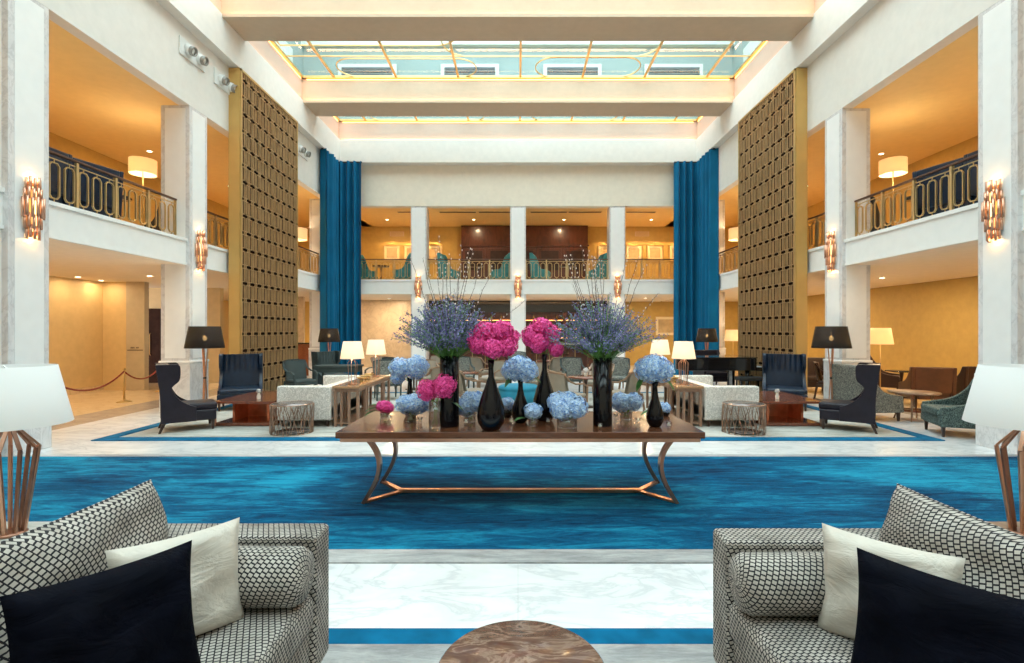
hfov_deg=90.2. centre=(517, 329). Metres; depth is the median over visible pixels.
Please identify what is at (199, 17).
crown molding
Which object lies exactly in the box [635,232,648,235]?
air vent
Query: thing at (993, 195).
wall sconce
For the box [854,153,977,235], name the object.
balcony railing
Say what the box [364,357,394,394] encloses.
armchair
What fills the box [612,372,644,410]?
armchair
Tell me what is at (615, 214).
column
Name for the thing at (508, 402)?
flower vase
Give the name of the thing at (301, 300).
wall
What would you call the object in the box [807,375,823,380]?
seat cushion
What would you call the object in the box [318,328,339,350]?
floor lamp
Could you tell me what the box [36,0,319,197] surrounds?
wall
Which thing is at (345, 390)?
console table
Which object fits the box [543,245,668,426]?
flower vase
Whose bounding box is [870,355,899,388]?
armchair
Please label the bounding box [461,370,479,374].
bistro table
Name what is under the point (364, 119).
window
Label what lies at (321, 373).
seat cushion
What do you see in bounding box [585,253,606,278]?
chair
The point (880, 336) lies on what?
floor lamp
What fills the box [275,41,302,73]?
building wing
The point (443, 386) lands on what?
flower vase
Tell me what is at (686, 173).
curtain
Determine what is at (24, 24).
column
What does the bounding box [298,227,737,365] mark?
wall
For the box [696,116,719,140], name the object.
beam lip side
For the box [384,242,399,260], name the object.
picture frame
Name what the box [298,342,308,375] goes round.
base cabinet
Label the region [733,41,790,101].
beam lip side
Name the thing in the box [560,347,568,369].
bar stool
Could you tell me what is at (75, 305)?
wall
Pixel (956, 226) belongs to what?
balcony edge
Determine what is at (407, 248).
picture frame
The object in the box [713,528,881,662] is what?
sofa
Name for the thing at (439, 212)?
ceiling vent
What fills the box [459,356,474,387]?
armchair
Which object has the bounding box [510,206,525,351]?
column
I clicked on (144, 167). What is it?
floor lamp
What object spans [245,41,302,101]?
beam lip side
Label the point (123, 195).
bistro table
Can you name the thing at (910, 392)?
round table
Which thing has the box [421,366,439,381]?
armchair
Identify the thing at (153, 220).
armchair
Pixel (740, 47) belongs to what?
building wing
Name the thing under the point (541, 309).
shelving
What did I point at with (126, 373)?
rope
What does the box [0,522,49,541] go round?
side table
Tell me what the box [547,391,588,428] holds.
flower vase
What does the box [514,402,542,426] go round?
flower vase
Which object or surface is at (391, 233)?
air vent
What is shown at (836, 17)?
crown molding
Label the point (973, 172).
armchair
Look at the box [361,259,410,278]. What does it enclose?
balcony railing
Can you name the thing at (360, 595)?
floor
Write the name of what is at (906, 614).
cushion
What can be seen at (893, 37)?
wall
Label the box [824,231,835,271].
wall sconce
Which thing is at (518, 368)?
flower vase
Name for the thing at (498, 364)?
armchair
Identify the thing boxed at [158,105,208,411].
column
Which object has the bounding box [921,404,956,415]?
seat cushion
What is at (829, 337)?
floor lamp
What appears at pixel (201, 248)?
wall sconce
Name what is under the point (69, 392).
baseboard
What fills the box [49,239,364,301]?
ceiling
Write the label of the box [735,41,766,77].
recessed light
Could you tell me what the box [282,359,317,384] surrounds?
armchair
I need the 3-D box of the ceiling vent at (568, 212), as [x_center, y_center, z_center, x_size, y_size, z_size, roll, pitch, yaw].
[2.725,-4.790,20.750,1.350,0.020,0.180,0,0,0]
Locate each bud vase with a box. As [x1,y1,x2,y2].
[256,389,262,398]
[583,367,588,375]
[775,389,780,398]
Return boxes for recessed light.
[269,41,300,77]
[307,79,728,79]
[343,122,692,122]
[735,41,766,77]
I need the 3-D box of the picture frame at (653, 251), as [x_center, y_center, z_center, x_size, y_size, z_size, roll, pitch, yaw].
[6.367,-3.643,23.618,0.760,0.850,0.161,0,0,0]
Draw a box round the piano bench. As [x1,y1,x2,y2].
[734,376,762,390]
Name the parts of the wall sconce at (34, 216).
wall plate, bulb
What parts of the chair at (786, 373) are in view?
backrest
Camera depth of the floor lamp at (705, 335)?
15.56 m
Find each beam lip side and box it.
[207,0,221,15]
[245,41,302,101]
[316,116,339,140]
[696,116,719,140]
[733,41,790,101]
[814,0,828,15]
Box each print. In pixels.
[387,248,396,257]
[429,248,439,257]
[601,248,606,254]
[629,248,638,257]
[650,248,659,257]
[658,319,673,332]
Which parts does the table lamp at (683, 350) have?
lamp shade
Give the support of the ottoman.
on the rug at (201, 430)
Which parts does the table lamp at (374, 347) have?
lamp shade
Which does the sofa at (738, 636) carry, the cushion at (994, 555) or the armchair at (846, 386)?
the cushion at (994, 555)
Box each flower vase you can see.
[365,400,394,418]
[388,354,429,414]
[391,236,526,427]
[394,393,428,422]
[416,373,462,428]
[459,390,481,422]
[460,320,520,430]
[501,355,540,422]
[502,397,513,416]
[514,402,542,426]
[520,317,564,420]
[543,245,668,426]
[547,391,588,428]
[612,391,643,419]
[633,353,674,426]
[641,402,671,415]
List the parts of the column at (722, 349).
inset panel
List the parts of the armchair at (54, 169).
seat, armrest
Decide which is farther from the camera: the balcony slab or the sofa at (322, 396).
the balcony slab
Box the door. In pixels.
[149,309,160,382]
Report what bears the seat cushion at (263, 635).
on the sofa at (299, 633)
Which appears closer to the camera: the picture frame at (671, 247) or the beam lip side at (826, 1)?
the beam lip side at (826, 1)
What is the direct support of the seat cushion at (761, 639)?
on the sofa at (738, 636)
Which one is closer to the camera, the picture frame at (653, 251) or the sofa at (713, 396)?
the sofa at (713, 396)
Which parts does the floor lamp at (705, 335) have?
lamp shade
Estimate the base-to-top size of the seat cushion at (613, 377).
0.075 m
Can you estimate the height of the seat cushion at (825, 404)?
0.120 m
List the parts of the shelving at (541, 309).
shelf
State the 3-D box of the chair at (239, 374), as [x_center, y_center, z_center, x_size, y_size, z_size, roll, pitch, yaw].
[-5.852,1.080,10.754,0.820,1.140,0.849,0,0,-24]
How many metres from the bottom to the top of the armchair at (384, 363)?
0.935 m
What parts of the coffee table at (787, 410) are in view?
panel, cross panel, panel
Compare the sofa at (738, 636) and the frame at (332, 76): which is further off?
the frame at (332, 76)
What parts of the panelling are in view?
door, inset panel, door, inset panel, cornice rail, inset panel, door, door, inset panel, door, inset panel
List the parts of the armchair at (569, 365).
armrest, backrest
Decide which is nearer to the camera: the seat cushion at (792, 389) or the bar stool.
the seat cushion at (792, 389)
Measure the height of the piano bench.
0.490 m
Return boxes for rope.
[65,371,124,390]
[125,371,155,379]
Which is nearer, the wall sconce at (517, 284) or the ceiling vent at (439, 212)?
the wall sconce at (517, 284)
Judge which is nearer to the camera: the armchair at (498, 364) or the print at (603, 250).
the armchair at (498, 364)
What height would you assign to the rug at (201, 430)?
0.012 m
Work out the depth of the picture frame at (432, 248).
23.68 m
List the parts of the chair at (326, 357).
backrest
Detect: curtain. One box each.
[320,148,338,351]
[339,161,361,374]
[673,161,698,374]
[699,148,718,349]
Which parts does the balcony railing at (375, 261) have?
post, rail, handrail, post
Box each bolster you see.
[238,545,314,607]
[728,551,824,616]
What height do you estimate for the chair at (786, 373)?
1.140 m
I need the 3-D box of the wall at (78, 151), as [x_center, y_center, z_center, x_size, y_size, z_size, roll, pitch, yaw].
[-11.475,-3.315,9.900,0.250,2.970,28.200,0,0,0]
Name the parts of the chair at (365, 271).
armrest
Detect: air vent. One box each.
[390,232,403,235]
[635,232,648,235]
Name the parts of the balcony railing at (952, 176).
post, post, post, handrail, rail, post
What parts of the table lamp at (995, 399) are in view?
lamp shade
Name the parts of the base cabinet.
door, door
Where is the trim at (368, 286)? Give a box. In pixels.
[361,279,673,293]
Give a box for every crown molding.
[156,0,339,160]
[340,142,695,164]
[696,0,879,160]
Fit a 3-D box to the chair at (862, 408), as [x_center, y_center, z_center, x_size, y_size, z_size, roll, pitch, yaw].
[5.524,1.100,8.497,0.849,1.100,0.700,0,0,36]
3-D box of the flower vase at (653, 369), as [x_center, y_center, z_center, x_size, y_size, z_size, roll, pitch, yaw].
[1.267,0.556,4.729,0.394,0.688,0.316,0,0,0]
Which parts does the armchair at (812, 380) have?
seat, backrest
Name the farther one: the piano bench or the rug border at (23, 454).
the piano bench
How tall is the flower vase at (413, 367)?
0.648 m
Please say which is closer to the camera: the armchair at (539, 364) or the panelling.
the armchair at (539, 364)
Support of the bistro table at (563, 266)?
on the balcony slab
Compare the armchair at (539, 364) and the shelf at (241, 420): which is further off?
the armchair at (539, 364)
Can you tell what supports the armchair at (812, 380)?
on the floor
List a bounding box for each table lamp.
[0,364,73,539]
[340,341,363,384]
[366,340,385,376]
[650,340,669,355]
[672,341,695,384]
[962,364,1023,535]
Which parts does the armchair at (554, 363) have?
backrest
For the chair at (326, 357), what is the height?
1.050 m
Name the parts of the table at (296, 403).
plate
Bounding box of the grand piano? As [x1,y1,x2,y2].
[676,355,762,384]
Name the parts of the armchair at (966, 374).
armrest, backrest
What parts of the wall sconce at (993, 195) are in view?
bulb, wall plate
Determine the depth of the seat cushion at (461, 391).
10.03 m
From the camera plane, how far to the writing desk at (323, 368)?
12.83 m
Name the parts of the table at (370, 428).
leg, leg, leg, leg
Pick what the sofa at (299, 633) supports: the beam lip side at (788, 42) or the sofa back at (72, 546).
the sofa back at (72, 546)
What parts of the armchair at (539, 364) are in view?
backrest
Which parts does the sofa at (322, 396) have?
armrest, armrest, backrest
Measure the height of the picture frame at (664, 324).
0.900 m
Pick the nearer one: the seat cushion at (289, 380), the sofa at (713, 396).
the sofa at (713, 396)
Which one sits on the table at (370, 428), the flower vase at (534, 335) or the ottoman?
the flower vase at (534, 335)
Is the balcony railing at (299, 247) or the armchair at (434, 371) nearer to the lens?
the armchair at (434, 371)
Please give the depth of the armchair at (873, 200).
10.77 m
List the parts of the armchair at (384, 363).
leg, crest rail, backrest, seat frame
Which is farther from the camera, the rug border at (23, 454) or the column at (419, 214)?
the column at (419, 214)
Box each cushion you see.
[0,540,200,662]
[105,517,243,635]
[182,399,216,409]
[196,595,312,662]
[219,385,258,394]
[285,378,315,383]
[321,373,347,374]
[459,388,483,393]
[479,377,506,380]
[570,391,585,397]
[612,376,625,379]
[612,389,640,395]
[706,371,726,376]
[730,602,853,662]
[766,385,804,394]
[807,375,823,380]
[818,523,965,639]
[819,399,853,409]
[850,547,1023,662]
[878,483,1023,599]
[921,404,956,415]
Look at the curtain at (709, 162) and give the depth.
16.88 m
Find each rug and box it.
[2,456,1019,548]
[91,392,944,440]
[321,628,715,662]
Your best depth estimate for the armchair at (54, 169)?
8.01 m
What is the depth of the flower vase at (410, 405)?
4.93 m
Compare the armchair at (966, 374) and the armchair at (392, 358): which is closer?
the armchair at (966, 374)
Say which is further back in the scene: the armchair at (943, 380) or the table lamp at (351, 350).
the armchair at (943, 380)
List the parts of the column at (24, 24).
inset panel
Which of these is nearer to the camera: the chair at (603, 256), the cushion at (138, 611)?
the cushion at (138, 611)
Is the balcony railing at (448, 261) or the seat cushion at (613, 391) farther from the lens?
the balcony railing at (448, 261)
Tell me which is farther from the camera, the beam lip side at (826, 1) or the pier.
the pier
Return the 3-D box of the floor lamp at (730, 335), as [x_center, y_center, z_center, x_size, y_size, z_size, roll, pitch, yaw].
[7.250,0.820,17.200,0.540,1.660,0.540,0,0,0]
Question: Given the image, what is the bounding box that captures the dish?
[359,375,371,379]
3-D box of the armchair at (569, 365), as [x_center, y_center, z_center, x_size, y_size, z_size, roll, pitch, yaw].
[1.443,1.183,13.234,0.645,0.935,0.630,0,0,-11]
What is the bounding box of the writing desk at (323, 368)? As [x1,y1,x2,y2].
[313,364,363,384]
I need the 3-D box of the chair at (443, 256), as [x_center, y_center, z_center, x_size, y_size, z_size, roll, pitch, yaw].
[-2.655,-2.390,19.706,0.759,1.120,0.660,0,0,11]
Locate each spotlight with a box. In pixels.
[179,35,208,72]
[214,67,236,94]
[298,142,310,160]
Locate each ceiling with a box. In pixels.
[49,19,370,226]
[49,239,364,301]
[210,0,338,137]
[221,0,814,40]
[302,79,733,115]
[339,122,696,139]
[361,208,673,226]
[662,240,977,301]
[665,25,977,226]
[697,0,825,137]
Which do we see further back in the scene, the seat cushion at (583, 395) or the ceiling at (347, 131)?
the ceiling at (347, 131)
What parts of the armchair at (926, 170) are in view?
armrest, seat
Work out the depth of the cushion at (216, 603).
1.97 m
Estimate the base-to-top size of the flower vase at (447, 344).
1.775 m
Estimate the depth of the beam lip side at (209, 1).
10.69 m
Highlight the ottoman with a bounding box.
[498,383,536,406]
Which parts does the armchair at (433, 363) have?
backrest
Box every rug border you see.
[14,454,1016,455]
[329,549,712,563]
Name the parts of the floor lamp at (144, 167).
lamp shade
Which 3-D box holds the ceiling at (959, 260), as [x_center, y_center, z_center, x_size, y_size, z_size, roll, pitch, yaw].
[9.950,-1.575,9.900,6.500,0.510,28.200,0,0,0]
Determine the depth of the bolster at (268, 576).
2.08 m
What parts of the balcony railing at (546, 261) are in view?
rail, post, handrail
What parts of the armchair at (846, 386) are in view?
armrest, backrest, armrest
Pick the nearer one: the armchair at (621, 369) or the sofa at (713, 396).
the sofa at (713, 396)
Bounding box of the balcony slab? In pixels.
[361,294,673,301]
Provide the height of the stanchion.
0.790 m
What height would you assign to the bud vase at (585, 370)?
0.189 m
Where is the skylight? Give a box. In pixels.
[301,41,734,118]
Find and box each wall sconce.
[21,176,45,240]
[195,230,207,270]
[414,275,421,297]
[514,275,521,297]
[614,275,621,297]
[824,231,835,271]
[981,178,1004,242]
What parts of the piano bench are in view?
seat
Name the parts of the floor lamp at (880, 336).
lamp shade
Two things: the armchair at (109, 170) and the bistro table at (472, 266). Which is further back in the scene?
the bistro table at (472, 266)
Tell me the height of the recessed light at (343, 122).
0.020 m
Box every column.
[0,0,51,456]
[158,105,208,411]
[308,199,319,377]
[411,206,428,360]
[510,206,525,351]
[607,206,624,358]
[719,200,725,354]
[823,108,872,398]
[974,0,1023,453]
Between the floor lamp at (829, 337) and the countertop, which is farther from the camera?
the countertop
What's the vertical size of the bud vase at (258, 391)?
0.180 m
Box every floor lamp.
[128,156,156,225]
[184,326,224,398]
[298,227,306,240]
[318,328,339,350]
[696,328,717,349]
[724,330,737,340]
[729,227,737,240]
[811,326,851,398]
[870,328,893,387]
[879,156,907,225]
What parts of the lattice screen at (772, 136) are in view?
panel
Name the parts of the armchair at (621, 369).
backrest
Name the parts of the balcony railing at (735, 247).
handrail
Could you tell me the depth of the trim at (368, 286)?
18.59 m
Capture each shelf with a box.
[216,416,286,425]
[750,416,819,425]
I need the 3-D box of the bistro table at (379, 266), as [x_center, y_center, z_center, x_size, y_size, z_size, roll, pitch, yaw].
[-5.372,-2.170,20.000,0.660,0.680,0.660,0,0,0]
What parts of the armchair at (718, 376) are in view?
armrest, backrest, seat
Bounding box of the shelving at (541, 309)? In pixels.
[429,301,606,358]
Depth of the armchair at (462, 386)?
9.93 m
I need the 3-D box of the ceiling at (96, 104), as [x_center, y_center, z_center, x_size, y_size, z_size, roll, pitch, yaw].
[-10.000,-4.925,9.900,6.400,0.250,28.200,0,0,0]
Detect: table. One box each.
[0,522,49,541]
[122,195,131,201]
[214,391,286,425]
[269,400,314,436]
[332,375,390,426]
[335,411,704,503]
[372,265,388,278]
[439,620,603,662]
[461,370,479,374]
[471,265,482,278]
[560,265,575,278]
[567,375,592,407]
[646,378,703,426]
[721,400,766,436]
[750,391,821,425]
[885,369,908,397]
[887,389,941,421]
[989,522,1019,529]
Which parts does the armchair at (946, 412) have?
leg, seat, leg, armrest, armrest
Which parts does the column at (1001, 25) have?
inset panel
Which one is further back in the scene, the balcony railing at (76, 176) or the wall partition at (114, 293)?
the wall partition at (114, 293)
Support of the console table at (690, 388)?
on the rug at (201, 430)
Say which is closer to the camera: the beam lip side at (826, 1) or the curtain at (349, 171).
the beam lip side at (826, 1)
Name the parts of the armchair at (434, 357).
backrest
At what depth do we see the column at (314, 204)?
17.54 m
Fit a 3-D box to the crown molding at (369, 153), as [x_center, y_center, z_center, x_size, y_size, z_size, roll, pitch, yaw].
[0.000,-6.370,18.425,12.800,0.740,0.350,0,0,0]
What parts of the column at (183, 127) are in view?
moulding, inset panel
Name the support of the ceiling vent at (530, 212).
in the ceiling at (375, 217)
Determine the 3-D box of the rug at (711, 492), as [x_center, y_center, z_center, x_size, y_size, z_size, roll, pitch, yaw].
[0.000,1.643,5.205,16.800,0.014,2.790,0,0,0]
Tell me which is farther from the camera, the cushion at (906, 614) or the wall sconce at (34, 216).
the wall sconce at (34, 216)
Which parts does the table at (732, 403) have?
plate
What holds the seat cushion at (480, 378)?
on the armchair at (498, 364)
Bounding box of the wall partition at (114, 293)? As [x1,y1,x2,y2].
[103,282,125,389]
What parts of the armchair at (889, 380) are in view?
armrest, armrest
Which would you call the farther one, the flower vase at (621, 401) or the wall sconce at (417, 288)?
the wall sconce at (417, 288)
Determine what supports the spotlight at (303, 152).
attached to the wall at (141, 37)
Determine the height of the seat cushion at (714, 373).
0.120 m
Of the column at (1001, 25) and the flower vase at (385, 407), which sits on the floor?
the column at (1001, 25)
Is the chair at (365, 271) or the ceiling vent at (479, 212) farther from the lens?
the ceiling vent at (479, 212)
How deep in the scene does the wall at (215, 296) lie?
16.00 m
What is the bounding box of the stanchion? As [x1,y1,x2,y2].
[116,368,131,402]
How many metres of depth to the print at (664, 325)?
23.68 m
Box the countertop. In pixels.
[458,343,592,370]
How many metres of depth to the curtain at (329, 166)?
17.27 m
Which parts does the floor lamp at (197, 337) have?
pole blade, lamp shade, pole blade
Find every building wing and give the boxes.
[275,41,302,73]
[733,41,760,73]
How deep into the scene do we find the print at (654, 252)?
23.68 m
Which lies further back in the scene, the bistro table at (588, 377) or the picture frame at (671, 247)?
the picture frame at (671, 247)
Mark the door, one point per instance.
(154, 314)
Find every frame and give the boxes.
[270,41,765,78]
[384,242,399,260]
[404,242,410,260]
[429,242,442,260]
[598,242,606,257]
[626,242,641,260]
[647,242,662,260]
[655,316,673,335]
[669,245,673,260]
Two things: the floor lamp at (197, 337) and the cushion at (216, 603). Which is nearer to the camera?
the cushion at (216, 603)
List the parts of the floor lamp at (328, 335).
lamp shade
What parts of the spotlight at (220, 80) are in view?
mounting plate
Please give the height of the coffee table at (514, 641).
0.460 m
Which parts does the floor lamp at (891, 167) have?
lamp shade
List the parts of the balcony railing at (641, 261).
post, handrail, rail, post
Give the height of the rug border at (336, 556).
0.012 m
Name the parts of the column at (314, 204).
inset panel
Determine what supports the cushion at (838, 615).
on the sofa at (738, 636)
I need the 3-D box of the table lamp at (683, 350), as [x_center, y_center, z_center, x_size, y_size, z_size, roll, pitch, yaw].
[2.900,0.575,8.930,0.410,0.750,0.410,0,0,0]
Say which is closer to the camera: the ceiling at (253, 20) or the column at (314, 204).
the ceiling at (253, 20)
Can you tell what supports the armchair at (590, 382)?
on the rug at (201, 430)
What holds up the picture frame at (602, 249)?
attached to the wall at (373, 239)
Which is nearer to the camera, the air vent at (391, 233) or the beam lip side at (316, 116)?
the beam lip side at (316, 116)
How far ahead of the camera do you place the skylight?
20.20 m
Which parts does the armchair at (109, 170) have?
armrest, seat, armrest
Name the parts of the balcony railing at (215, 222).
post, handrail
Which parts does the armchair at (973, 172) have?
armrest, backrest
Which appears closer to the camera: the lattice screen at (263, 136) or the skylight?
the lattice screen at (263, 136)
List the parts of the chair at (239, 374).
seat, backrest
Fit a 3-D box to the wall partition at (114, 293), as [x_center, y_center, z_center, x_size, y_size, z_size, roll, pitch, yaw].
[-11.185,0.165,14.125,0.930,2.970,0.250,0,0,0]
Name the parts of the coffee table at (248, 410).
panel, cross panel, panel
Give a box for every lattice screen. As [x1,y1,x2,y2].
[229,68,297,390]
[738,68,806,390]
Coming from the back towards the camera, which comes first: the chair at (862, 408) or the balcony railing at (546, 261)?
the balcony railing at (546, 261)
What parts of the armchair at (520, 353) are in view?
backrest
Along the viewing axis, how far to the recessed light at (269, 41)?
14.03 m
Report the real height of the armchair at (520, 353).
0.935 m
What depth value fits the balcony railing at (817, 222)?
11.72 m
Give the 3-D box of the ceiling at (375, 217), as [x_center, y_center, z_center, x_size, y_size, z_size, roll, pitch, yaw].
[0.000,-4.925,21.450,14.400,0.250,5.100,0,0,0]
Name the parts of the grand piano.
lid, leg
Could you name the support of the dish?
on the console table at (345, 390)
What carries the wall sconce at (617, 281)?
attached to the column at (615, 214)
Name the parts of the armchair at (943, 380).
armrest, seat, backrest, armrest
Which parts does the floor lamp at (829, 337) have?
pole blade, lamp shade, pole blade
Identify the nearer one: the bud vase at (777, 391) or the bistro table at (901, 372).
the bud vase at (777, 391)
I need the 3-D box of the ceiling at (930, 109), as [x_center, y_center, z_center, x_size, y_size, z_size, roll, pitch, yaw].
[10.000,-4.925,9.900,6.400,0.250,28.200,0,0,0]
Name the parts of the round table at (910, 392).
leg, leg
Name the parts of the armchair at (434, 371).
armrest, backrest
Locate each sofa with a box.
[168,523,328,662]
[277,375,361,426]
[674,375,758,426]
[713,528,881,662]
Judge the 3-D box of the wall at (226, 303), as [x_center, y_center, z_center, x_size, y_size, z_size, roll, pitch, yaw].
[-13.200,0.165,18.950,0.200,2.970,10.100,0,0,0]
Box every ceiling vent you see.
[439,212,475,212]
[479,212,509,212]
[530,212,566,212]
[568,212,600,212]
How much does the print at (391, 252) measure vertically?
0.440 m
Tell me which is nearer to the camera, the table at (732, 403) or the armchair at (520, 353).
the table at (732, 403)
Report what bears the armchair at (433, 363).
on the rug at (201, 430)
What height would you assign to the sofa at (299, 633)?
0.740 m
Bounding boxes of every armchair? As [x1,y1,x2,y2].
[49,147,72,204]
[69,157,123,217]
[144,199,160,230]
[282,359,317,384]
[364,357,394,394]
[370,356,387,387]
[373,359,401,400]
[415,359,438,392]
[419,355,439,381]
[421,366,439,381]
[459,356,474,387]
[459,370,485,397]
[466,357,493,386]
[478,360,506,387]
[508,351,526,359]
[525,362,555,384]
[547,357,562,372]
[548,372,588,402]
[560,357,588,391]
[582,363,614,393]
[612,357,629,381]
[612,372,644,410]
[693,350,726,384]
[807,357,824,390]
[813,361,823,398]
[830,363,903,420]
[870,197,891,231]
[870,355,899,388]
[898,367,956,406]
[912,157,966,218]
[921,379,975,436]
[956,366,976,394]
[963,150,977,204]
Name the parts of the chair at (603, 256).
armrest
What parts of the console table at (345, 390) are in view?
leg, leg, leg, leg, leg, rail, leg, leg, leg, leg, leg, leg, leg, leg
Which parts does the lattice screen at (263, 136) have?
panel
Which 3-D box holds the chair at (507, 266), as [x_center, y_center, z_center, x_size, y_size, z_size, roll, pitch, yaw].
[-0.666,-2.390,19.706,0.759,1.120,0.660,0,0,-11]
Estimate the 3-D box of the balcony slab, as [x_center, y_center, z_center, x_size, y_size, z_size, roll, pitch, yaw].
[0.000,-1.575,21.315,13.200,0.510,5.370,0,0,0]
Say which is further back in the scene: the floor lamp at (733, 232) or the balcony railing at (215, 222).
the floor lamp at (733, 232)
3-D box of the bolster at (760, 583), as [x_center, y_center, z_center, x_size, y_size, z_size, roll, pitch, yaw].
[1.205,1.045,2.105,0.624,0.241,0.241,0,0,0]
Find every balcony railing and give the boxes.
[49,150,176,234]
[207,211,228,248]
[298,246,318,274]
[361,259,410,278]
[428,259,509,278]
[526,259,607,278]
[625,259,673,278]
[719,246,737,272]
[807,212,824,249]
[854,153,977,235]
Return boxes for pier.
[126,282,148,389]
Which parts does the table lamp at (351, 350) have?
lamp shade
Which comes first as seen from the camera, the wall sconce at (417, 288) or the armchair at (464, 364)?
the armchair at (464, 364)
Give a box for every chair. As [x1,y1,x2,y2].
[155,362,216,433]
[217,353,262,410]
[311,351,347,383]
[361,255,377,278]
[392,253,410,278]
[437,253,460,278]
[490,253,509,278]
[529,253,550,278]
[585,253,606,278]
[762,353,807,410]
[819,362,880,433]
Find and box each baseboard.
[66,385,103,394]
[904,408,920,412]
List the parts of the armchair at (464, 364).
backrest, armrest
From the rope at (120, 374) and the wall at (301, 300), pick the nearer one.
the rope at (120, 374)
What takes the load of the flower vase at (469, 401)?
on the table at (370, 428)
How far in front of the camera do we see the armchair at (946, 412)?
7.97 m
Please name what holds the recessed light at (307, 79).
in the ceiling at (322, 97)
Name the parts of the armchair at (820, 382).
backrest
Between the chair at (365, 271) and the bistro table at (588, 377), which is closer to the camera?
the bistro table at (588, 377)
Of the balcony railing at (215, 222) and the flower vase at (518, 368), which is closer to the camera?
the flower vase at (518, 368)
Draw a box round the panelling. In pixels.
[461,226,588,278]
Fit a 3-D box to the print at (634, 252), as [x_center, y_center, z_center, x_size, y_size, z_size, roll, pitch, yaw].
[5.391,-3.578,23.678,0.480,0.440,0.005,0,0,0]
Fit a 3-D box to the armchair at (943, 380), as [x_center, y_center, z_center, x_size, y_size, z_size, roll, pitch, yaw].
[8.940,1.220,11.172,0.800,0.860,0.838,0,0,20]
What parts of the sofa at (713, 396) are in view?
backrest, armrest, armrest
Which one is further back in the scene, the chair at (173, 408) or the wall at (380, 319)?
the wall at (380, 319)
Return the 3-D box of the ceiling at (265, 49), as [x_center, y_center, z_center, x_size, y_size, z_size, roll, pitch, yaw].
[-6.530,-7.165,7.200,0.160,0.850,22.800,0,0,0]
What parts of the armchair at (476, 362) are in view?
backrest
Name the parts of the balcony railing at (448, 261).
rail, post, handrail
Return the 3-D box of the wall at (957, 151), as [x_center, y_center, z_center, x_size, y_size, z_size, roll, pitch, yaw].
[11.475,-3.315,9.900,0.250,2.970,28.200,0,0,0]
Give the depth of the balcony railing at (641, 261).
18.89 m
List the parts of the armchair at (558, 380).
crest rail, backrest, armrest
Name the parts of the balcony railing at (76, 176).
post, rail, handrail, post, post, post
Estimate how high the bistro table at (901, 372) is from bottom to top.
0.660 m
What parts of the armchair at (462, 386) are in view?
backrest, armrest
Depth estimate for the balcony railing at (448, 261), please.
18.89 m
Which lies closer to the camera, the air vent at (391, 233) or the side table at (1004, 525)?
the side table at (1004, 525)
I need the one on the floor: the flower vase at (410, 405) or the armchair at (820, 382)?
the armchair at (820, 382)
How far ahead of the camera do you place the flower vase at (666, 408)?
5.30 m
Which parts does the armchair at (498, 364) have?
backrest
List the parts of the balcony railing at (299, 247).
handrail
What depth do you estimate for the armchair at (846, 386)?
9.35 m
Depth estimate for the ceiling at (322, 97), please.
15.22 m
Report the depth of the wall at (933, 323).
14.15 m
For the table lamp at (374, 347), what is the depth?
10.31 m
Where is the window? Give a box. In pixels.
[334,116,701,121]
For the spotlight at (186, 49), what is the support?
attached to the wall at (141, 37)
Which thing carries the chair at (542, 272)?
on the balcony slab
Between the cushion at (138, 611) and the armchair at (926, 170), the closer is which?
the cushion at (138, 611)
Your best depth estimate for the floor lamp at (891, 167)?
11.33 m
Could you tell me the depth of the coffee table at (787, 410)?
8.95 m
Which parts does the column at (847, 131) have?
inset panel, moulding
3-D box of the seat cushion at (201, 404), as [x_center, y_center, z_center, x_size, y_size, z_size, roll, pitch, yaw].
[-5.447,1.260,8.552,0.660,0.120,0.570,0,0,-36]
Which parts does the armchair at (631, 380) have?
armrest, backrest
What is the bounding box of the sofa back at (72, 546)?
[0,479,168,662]
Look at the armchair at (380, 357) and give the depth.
14.99 m
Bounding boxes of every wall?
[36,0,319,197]
[49,132,228,249]
[49,276,102,389]
[149,288,223,382]
[224,300,228,353]
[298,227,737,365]
[298,297,304,341]
[361,165,673,207]
[361,300,410,366]
[719,0,999,195]
[807,136,977,249]
[807,276,977,380]
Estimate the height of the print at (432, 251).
0.440 m
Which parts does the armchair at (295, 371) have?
armrest, backrest, seat frame, armrest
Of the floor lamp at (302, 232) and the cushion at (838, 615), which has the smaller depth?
the cushion at (838, 615)
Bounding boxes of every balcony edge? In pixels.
[0,187,319,290]
[719,190,1023,290]
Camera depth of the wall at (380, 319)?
22.60 m
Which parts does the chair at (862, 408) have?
leg, seat, leg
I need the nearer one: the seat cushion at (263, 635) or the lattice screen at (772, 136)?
the seat cushion at (263, 635)
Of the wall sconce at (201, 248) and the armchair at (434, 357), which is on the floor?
the armchair at (434, 357)
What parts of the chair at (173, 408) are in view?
leg, seat, leg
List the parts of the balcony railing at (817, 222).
handrail, post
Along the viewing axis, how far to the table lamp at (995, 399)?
2.59 m
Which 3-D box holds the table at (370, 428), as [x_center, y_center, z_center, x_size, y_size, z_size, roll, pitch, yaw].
[0.020,1.275,5.070,3.260,0.750,1.160,0,0,0]
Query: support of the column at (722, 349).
on the floor
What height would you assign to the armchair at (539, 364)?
0.875 m
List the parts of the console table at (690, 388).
leg, leg, leg, leg, leg, rail, leg, leg, leg, leg, leg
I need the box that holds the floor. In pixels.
[25,366,1010,627]
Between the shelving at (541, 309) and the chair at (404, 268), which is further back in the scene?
the shelving at (541, 309)
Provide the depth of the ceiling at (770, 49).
13.97 m

